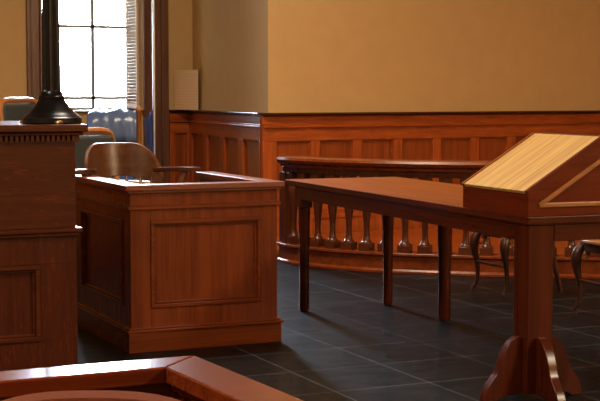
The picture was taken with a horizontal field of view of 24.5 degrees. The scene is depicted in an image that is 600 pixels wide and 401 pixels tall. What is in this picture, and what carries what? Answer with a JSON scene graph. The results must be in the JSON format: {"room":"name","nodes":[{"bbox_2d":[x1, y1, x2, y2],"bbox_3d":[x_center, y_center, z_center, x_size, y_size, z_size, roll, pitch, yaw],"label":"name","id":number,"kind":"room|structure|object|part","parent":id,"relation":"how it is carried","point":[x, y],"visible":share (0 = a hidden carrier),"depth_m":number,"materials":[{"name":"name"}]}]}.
{"room":"courtroom","nodes":[
{"label":"courtroom","id":0,"kind":"room"},
{"bbox_2d":[192,0,267,112],"bbox_3d":[-0.699,-2.260,13.844,0.171,5.000,3.260,-1,5,-17],"label":"wall","id":1,"kind":"structure","parent":0,"point":[230,37],"depth_m":13.58,"materials":[{"name":"beige paint"}]},
{"bbox_2d":[0,0,192,182],"bbox_3d":[-4.966,-2.252,13.741,8.467,5.000,0.655,-2,5,-24],"label":"wall","id":2,"kind":"structure","parent":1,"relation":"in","point":[13,63],"depth_m":14.98,"materials":[{"name":"beige paint"}]},
{"bbox_2d":[59,0,143,111],"bbox_3d":[-2.304,-2.524,14.880,1.110,3.130,0.580,-2,5,-24],"label":"window","id":3,"kind":"structure","parent":2,"relation":"attached to","point":[91,26],"depth_m":15.23,"materials":[{"name":"paint"}]},
{"bbox_3d":[-2.292,-0.969,14.969,1.108,0.014,0.519,-2,5,-24],"label":"sill","id":4,"kind":"part","parent":3,"relation":"part of","materials":[{"name":"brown wood"}]},
{"bbox_2d":[125,0,138,107],"bbox_3d":[-1.848,-2.538,15.131,0.030,3.050,0.400,-2,5,-24],"label":"window shutter","id":5,"kind":"object","parent":2,"relation":"attached to","point":[128,6],"visible":0.86,"depth_m":15.19,"materials":[{"name":"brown wood"}]},
{"bbox_2d":[169,110,189,182],"bbox_3d":[-1.293,-0.427,15.202,0.287,1.140,0.099,-2,5,-24],"label":"trim","id":6,"kind":"structure","parent":1,"relation":"attached to","point":[179,126],"depth_m":15.18,"materials":[{"name":"brown wood"}]},
{"bbox_3d":[-1.309,-0.520,15.231,0.287,0.879,0.020,-2,5,-24],"label":"sunk panel","id":7,"kind":"part","parent":6,"relation":"part of","materials":[{"name":"brown wood"}]},
{"bbox_3d":[-1.293,-0.980,15.161,0.287,0.032,0.099,-2,5,-24],"label":"cap moulding","id":8,"kind":"part","parent":6,"relation":"part of","materials":[{"name":"brown wood"}]},
{"bbox_3d":[-1.298,-0.471,15.211,0.287,0.784,0.030,-2,5,-24],"label":"panel rail","id":9,"kind":"part","parent":6,"relation":"part of","materials":[{"name":"brown wood"}]},
{"bbox_3d":[-1.293,-0.913,15.166,0.287,0.102,0.056,-2,5,-24],"label":"chair rail","id":10,"kind":"part","parent":6,"relation":"part of","materials":[{"name":"brown wood"}]},
{"bbox_3d":[-1.314,-0.451,15.216,0.139,0.584,0.012,-2,5,-24],"label":"panel moulding","id":11,"kind":"part","parent":6,"relation":"part of","materials":[{"name":"brown wood"}]},
{"bbox_2d":[186,110,261,182],"bbox_3d":[-0.783,-0.325,13.847,0.099,1.140,3.035,-1,5,-17],"label":"wall paneling","id":12,"kind":"structure","parent":1,"relation":"attached to","point":[228,142],"depth_m":13.75,"materials":[{"name":"brown wood"}]},
{"bbox_2d":[174,70,198,109],"bbox_3d":[-1.228,-1.197,14.953,0.377,0.430,0.021,4,6,43],"label":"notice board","id":13,"kind":"object","parent":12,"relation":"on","point":[186,82],"visible":1,"depth_m":14.94,"materials":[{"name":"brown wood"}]},
{"bbox_3d":[-0.783,-0.878,13.805,0.099,0.032,3.035,-1,5,-17],"label":"cap moulding","id":14,"kind":"part","parent":12,"relation":"part of","materials":[{"name":"brown wood"}]},
{"bbox_3d":[-0.770,-0.368,13.848,0.030,0.784,3.035,-1,5,-17],"label":"panel rail","id":15,"kind":"part","parent":12,"relation":"part of","materials":[{"name":"brown wood"}]},
{"bbox_3d":[-0.782,-0.810,13.811,0.056,0.102,3.035,-1,5,-17],"label":"chair rail","id":16,"kind":"part","parent":12,"relation":"part of","materials":[{"name":"brown wood"}]},
{"bbox_3d":[-0.761,-0.348,13.852,0.012,0.584,2.754,-1,5,-17],"label":"panel moulding","id":17,"kind":"part","parent":12,"relation":"part of","materials":[{"name":"brown wood"}]},
{"bbox_3d":[-0.745,-0.416,13.852,0.021,0.879,3.035,-1,5,-17],"label":"sunk panel","id":18,"kind":"part","parent":12,"relation":"part of","materials":[{"name":"brown wood"}]},
{"bbox_2d":[77,254,599,400],"bbox_3d":[1.274,0.870,6.935,14.400,0.200,17.810,-2,5,-24],"label":"floor","id":19,"kind":"structure","parent":0,"point":[349,345],"depth_m":7.28,"materials":[{"name":"tile"}]},
{"bbox_2d":[0,121,87,370],"bbox_3d":[-2.379,0.241,6.221,2.648,1.162,1.050,-2,5,-24],"label":"bench","id":20,"kind":"object","parent":19,"relation":"on","point":[39,230],"visible":0.98,"depth_m":6.24,"materials":[{"name":"brown wood"}]},
{"bbox_3d":[-1.455,0.473,6.143,0.610,0.350,0.026,-2,5,-24],"label":"panel moulding","id":21,"kind":"part","parent":20,"relation":"part of","materials":[{"name":"brown wood"}]},
{"bbox_3d":[-2.208,0.526,5.808,2.600,0.655,0.020,-2,5,-24],"label":"panel frame","id":22,"kind":"part","parent":20,"relation":"part of","materials":[{"name":"brown wood"}]},
{"bbox_3d":[-2.397,-0.275,6.189,2.622,0.029,1.022,-2,5,-24],"label":"dentil moulding","id":23,"kind":"part","parent":20,"relation":"part of","materials":[{"name":"brown wood"}]},
{"bbox_3d":[-2.395,0.148,6.220,2.624,0.037,1.026,-2,5,-24],"label":"band moulding","id":24,"kind":"part","parent":20,"relation":"part of","materials":[{"name":"brown wood"}]},
{"bbox_2d":[20,0,81,123],"bbox_3d":[-1.142,-1.034,6.322,0.290,1.365,0.299,-2,5,-24],"label":"lamp","id":25,"kind":"object","parent":20,"relation":"on","point":[51,107],"visible":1,"depth_m":6.32,"materials":[{"name":"black metal"}]},
{"bbox_2d":[2,390,180,400],"bbox_3d":[-0.329,0.730,2.013,0.430,0.823,0.490,0,4,0],"label":"chair","id":26,"kind":"object","parent":19,"relation":"on","point":[75,395],"visible":1,"depth_m":2.19,"materials":[{"name":"brown wood"}]},
{"bbox_2d":[75,127,149,183],"bbox_3d":[-1.261,0.063,9.110,0.550,1.083,0.627,4,6,40],"label":"armchair","id":27,"kind":"object","parent":19,"relation":"on","point":[102,135],"visible":0.18,"depth_m":9.25,"materials":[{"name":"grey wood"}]},
{"bbox_2d":[75,135,113,178],"bbox_3d":[-1.438,-0.170,9.240,0.052,0.525,0.500,4,6,40],"label":"cushion","id":28,"kind":"object","parent":27,"relation":"on","point":[81,147],"depth_m":9.19,"materials":[{"name":"fabric"}]},
{"bbox_3d":[-1.431,-0.157,9.236,0.106,0.664,0.594,4,6,40],"label":"frame","id":29,"kind":"part","parent":27,"relation":"part of","materials":[{"name":"brown wood"}]},
{"bbox_3d":[-1.067,0.026,9.315,0.466,0.327,0.059,3,6,38],"label":"arm","id":30,"kind":"part","parent":27,"relation":"part of","materials":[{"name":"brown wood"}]},
{"bbox_2d":[119,142,135,179],"bbox_3d":[-1.559,-0.118,11.644,0.340,1.060,0.400,0,4,-4],"label":"storage cabinet","id":31,"kind":"object","parent":19,"relation":"on","point":[121,177],"visible":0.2,"depth_m":11.45,"materials":[{"name":"blue"}]},
{"bbox_2d":[87,107,136,142],"bbox_3d":[-1.559,-0.620,11.603,0.432,0.322,0.492,0,4,-4],"label":"plastic sheet","id":32,"kind":"object","parent":31,"relation":"on","point":[122,122],"visible":0.71,"depth_m":11.39,"materials":[{"name":"blue"}]},
{"bbox_2d":[135,106,141,179],"bbox_3d":[-1.162,-0.074,9.999,0.180,1.220,0.180,-2,5,-24],"label":"wooden post","id":33,"kind":"object","parent":19,"relation":"on","point":[138,110],"visible":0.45,"depth_m":9.95,"materials":[{"name":"brown wood"}]},
{"bbox_2d":[144,0,155,155],"bbox_3d":[-1.393,-1.327,13.171,0.300,3.240,0.300,-2,5,-24],"label":"flag pole","id":34,"kind":"object","parent":19,"relation":"on","point":[150,120],"visible":0.49,"depth_m":13.19,"materials":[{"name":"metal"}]},
{"bbox_2d":[0,356,302,400],"bbox_3d":[-0.810,0.790,1.692,2.305,0.750,1.750,-2,5,-24],"label":"rail","id":35,"kind":"object","parent":19,"relation":"on","point":[183,378],"visible":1,"depth_m":2.70,"materials":[{"name":"brown wood"}]},
{"bbox_3d":[-0.816,0.461,1.663,2.292,0.021,1.728,-2,5,-24],"label":"sub rail","id":36,"kind":"part","parent":35,"relation":"part of","materials":[{"name":"brown wood"}]},
{"bbox_3d":[-0.823,0.768,1.679,2.274,0.595,1.700,-2,5,-24],"label":"panel","id":37,"kind":"part","parent":35,"relation":"part of","materials":[{"name":"brown wood"}]},
{"bbox_2d":[76,171,284,353],"bbox_3d":[-0.776,0.285,7.726,0.863,0.846,1.471,-2,5,-24],"label":"box","id":38,"kind":"object","parent":19,"relation":"on","point":[163,266],"visible":0.94,"depth_m":7.12,"materials":[{"name":"red wood"}]},
{"bbox_3d":[-1.059,0.291,7.394,0.026,0.445,0.779,-2,5,-24],"label":"panel moulding","id":39,"kind":"part","parent":38,"relation":"part of","materials":[{"name":"red wood"}]},
{"bbox_3d":[-1.047,0.267,7.415,0.050,0.690,0.969,-2,5,-24],"label":"panel","id":40,"kind":"part","parent":38,"relation":"part of","materials":[{"name":"red wood"}]},
{"bbox_2d":[75,142,200,183],"bbox_3d":[-0.963,0.104,7.870,0.764,0.850,0.556,-2,5,-24],"label":"chair","id":41,"kind":"object","parent":38,"relation":"on","point":[127,159],"visible":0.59,"depth_m":8.06,"materials":[{"name":"brown wood"}]},
{"bbox_3d":[-1.193,-0.161,7.724,0.075,0.036,0.309,1,4,14],"label":"arm","id":42,"kind":"part","parent":41,"relation":"part of","materials":[{"name":"brown wood"}]},
{"bbox_3d":[-0.717,-0.178,7.940,0.309,0.036,0.075,2,5,27],"label":"arm","id":43,"kind":"part","parent":41,"relation":"part of","materials":[{"name":"brown wood"}]},
{"bbox_3d":[-0.685,-0.048,7.853,0.040,0.250,0.146,2,5,27],"label":"arm post","id":44,"kind":"part","parent":41,"relation":"part of","materials":[{"name":"brown wood"}]},
{"bbox_3d":[-0.692,-0.011,7.519,0.830,0.024,1.035,-2,5,-24],"label":"band moulding","id":45,"kind":"part","parent":38,"relation":"part of","materials":[{"name":"red wood"}]},
{"bbox_3d":[-0.691,-0.102,7.510,0.862,0.041,1.061,-2,5,-24],"label":"rail","id":46,"kind":"part","parent":38,"relation":"part of","materials":[{"name":"brown wood"}]},
{"bbox_3d":[-0.690,0.658,7.564,0.854,0.126,1.047,-2,5,-24],"label":"board","id":47,"kind":"part","parent":38,"relation":"part of","materials":[{"name":"red wood"}]},
{"bbox_3d":[-0.494,0.290,7.106,0.800,0.690,0.050,-2,5,-24],"label":"panel","id":48,"kind":"part","parent":38,"relation":"part of","materials":[{"name":"red wood"}]},
{"bbox_3d":[-0.480,0.314,7.093,0.603,0.445,0.026,-2,5,-24],"label":"panel moulding","id":49,"kind":"part","parent":38,"relation":"part of","materials":[{"name":"red wood"}]},
{"bbox_3d":[-0.364,0.243,7.725,0.050,0.690,0.969,-2,5,-24],"label":"panel","id":50,"kind":"part","parent":38,"relation":"part of","materials":[{"name":"red wood"}]},
{"bbox_2d":[276,156,599,278],"bbox_3d":[2.116,0.110,10.183,4.708,0.825,0.914,0,4,6],"label":"balustrade","id":51,"kind":"object","parent":19,"relation":"on","point":[331,253],"visible":0.51,"depth_m":10.12,"materials":[{"name":"red wood"}]},
{"bbox_3d":[-0.097,0.049,10.822,0.100,0.549,0.100,-2,5,-24],"label":"newel post","id":52,"kind":"part","parent":51,"relation":"part of","materials":[{"name":"brown wood"}]},
{"bbox_3d":[2.126,-0.199,10.164,4.638,0.045,0.816,0,4,7],"label":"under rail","id":53,"kind":"part","parent":51,"relation":"part of","materials":[{"name":"brown wood"}]},
{"bbox_3d":[2.116,-0.261,10.154,4.708,0.080,0.912,0,4,6],"label":"hand rail","id":54,"kind":"part","parent":51,"relation":"part of","materials":[{"name":"red wood"}]},
{"bbox_2d":[285,177,599,400],"bbox_3d":[0.810,0.357,7.175,1.091,0.785,3.009,-2,5,-21],"label":"table","id":55,"kind":"object","parent":19,"relation":"on","point":[533,360],"visible":0.99,"depth_m":5.97,"materials":[{"name":"brown wood"}]},
{"bbox_3d":[0.025,0.292,8.277,0.076,0.749,0.076,-2,5,-21],"label":"leg","id":56,"kind":"part","parent":55,"relation":"part of","materials":[{"name":"brown wood"}]},
{"bbox_3d":[0.544,0.273,8.535,0.076,0.749,0.076,-2,5,-21],"label":"leg","id":57,"kind":"part","parent":55,"relation":"part of","materials":[{"name":"brown wood"}]},
{"bbox_3d":[0.779,-0.021,7.226,0.750,0.034,2.840,-2,5,-21],"label":"edge moulding","id":58,"kind":"part","parent":55,"relation":"part of","materials":[{"name":"brown wood"}]},
{"bbox_3d":[0.833,0.317,7.952,0.094,0.749,0.094,-2,5,-21],"label":"leg","id":59,"kind":"part","parent":55,"relation":"part of","materials":[{"name":"brown wood"}]},
{"bbox_2d":[461,132,599,216],"bbox_3d":[1.044,-0.124,6.096,0.441,0.337,0.581,-2,5,-21],"label":"lectern","id":60,"kind":"object","parent":55,"relation":"on","point":[543,174],"visible":1,"depth_m":5.89,"materials":[{"name":"brown wood"}]},
{"bbox_3d":[0.994,0.457,5.898,0.122,0.719,0.122,-2,5,-21],"label":"pedestal post","id":61,"kind":"part","parent":55,"relation":"part of","materials":[{"name":"brown wood"}]},
{"bbox_2d":[470,232,562,296],"bbox_3d":[1.448,0.173,9.070,0.540,0.854,0.445,-2,5,-24],"label":"chair","id":62,"kind":"object","parent":19,"relation":"on","point":[506,244],"visible":0.41,"depth_m":9.00,"materials":[{"name":"brown wood"}]},
{"bbox_3d":[1.169,0.385,9.155,0.090,0.418,0.065,0,4,2],"label":"leg","id":63,"kind":"part","parent":62,"relation":"part of","materials":[{"name":"brown wood"}]},
{"bbox_3d":[1.315,0.409,8.836,0.065,0.418,0.090,3,6,39],"label":"leg","id":64,"kind":"part","parent":62,"relation":"part of","materials":[{"name":"brown wood"}]},
{"bbox_3d":[1.667,0.397,9.013,0.110,0.414,0.042,0,4,-7],"label":"leg","id":65,"kind":"part","parent":62,"relation":"part of","materials":[{"name":"brown wood"}]},
{"bbox_2d":[571,239,599,311],"bbox_3d":[1.933,0.245,8.128,0.540,0.854,0.445,-2,5,-23],"label":"chair","id":66,"kind":"object","parent":19,"relation":"on","point":[588,246],"visible":0.94,"depth_m":8.19,"materials":[{"name":"brown wood"}]},
{"bbox_3d":[1.657,0.456,8.222,0.090,0.418,0.065,0,4,4],"label":"leg","id":67,"kind":"part","parent":66,"relation":"part of","materials":[{"name":"brown wood"}]},
{"bbox_3d":[1.903,0.239,8.115,0.460,0.030,0.445,-2,5,-23],"label":"seat","id":68,"kind":"part","parent":66,"relation":"part of","materials":[{"name":"brown wood"}]},
{"bbox_3d":[1.903,0.276,8.118,0.414,0.045,0.401,-2,5,-23],"label":"seat rail","id":69,"kind":"part","parent":66,"relation":"part of","materials":[{"name":"brown wood"}]},
{"bbox_3d":[-3.379,0.387,10.663,3.645,0.199,1.700,-2,5,-24],"label":"trim","id":70,"kind":"structure","parent":19,"relation":"on","visible":0},
{"bbox_2d":[0,97,36,120],"bbox_3d":[-2.025,-0.281,11.004,0.550,1.083,0.627,2,5,22],"label":"armchair","id":71,"kind":"object","parent":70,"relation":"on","point":[11,108],"visible":0.2,"depth_m":10.96,"materials":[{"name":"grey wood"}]},
{"bbox_2d":[3,104,34,120],"bbox_3d":[-2.238,-0.509,11.075,0.052,0.525,0.500,2,5,22],"label":"cushion","id":72,"kind":"object","parent":71,"relation":"on","point":[11,112],"depth_m":10.95,"materials":[{"name":"fabric"}]},
{"bbox_2d":[268,0,599,112],"bbox_3d":[2.307,-2.269,13.958,6.190,5.000,0.198,-3,5,-32],"label":"wall","id":73,"kind":"structure","parent":0,"point":[324,55],"depth_m":13.28,"materials":[{"name":"beige paint"}]},
{"bbox_2d":[260,110,599,236],"bbox_3d":[2.333,-0.333,13.957,6.250,1.140,0.099,-3,5,-31],"label":"wall paneling","id":74,"kind":"structure","parent":73,"relation":"attached to","point":[449,135],"depth_m":13.07,"materials":[{"name":"brown wood"}]},
{"bbox_3d":[2.312,-0.426,13.983,6.250,0.879,0.021,-3,5,-31],"label":"sunk panel","id":75,"kind":"part","parent":74,"relation":"part of","materials":[{"name":"brown wood"}]},
{"bbox_3d":[2.297,-0.356,13.960,5.903,0.584,0.012,-3,5,-31],"label":"panel moulding","id":76,"kind":"part","parent":74,"relation":"part of","materials":[{"name":"brown wood"}]},
{"bbox_3d":[2.333,-0.886,13.915,6.250,0.032,0.099,-3,5,-31],"label":"cap moulding","id":77,"kind":"part","parent":74,"relation":"part of","materials":[{"name":"brown wood"}]},
{"bbox_3d":[2.333,-0.819,13.920,6.250,0.102,0.056,-3,5,-31],"label":"chair rail","id":78,"kind":"part","parent":74,"relation":"part of","materials":[{"name":"brown wood"}]},
{"bbox_2d":[277,227,584,254],"bbox_3d":[2.320,0.393,11.670,4.950,0.034,4.400,-2,5,-24],"label":"trim","id":79,"kind":"structure","parent":73,"relation":"attached to","point":[414,235],"depth_m":12.12,"materials":[{"name":"brown wood"}]}
]}

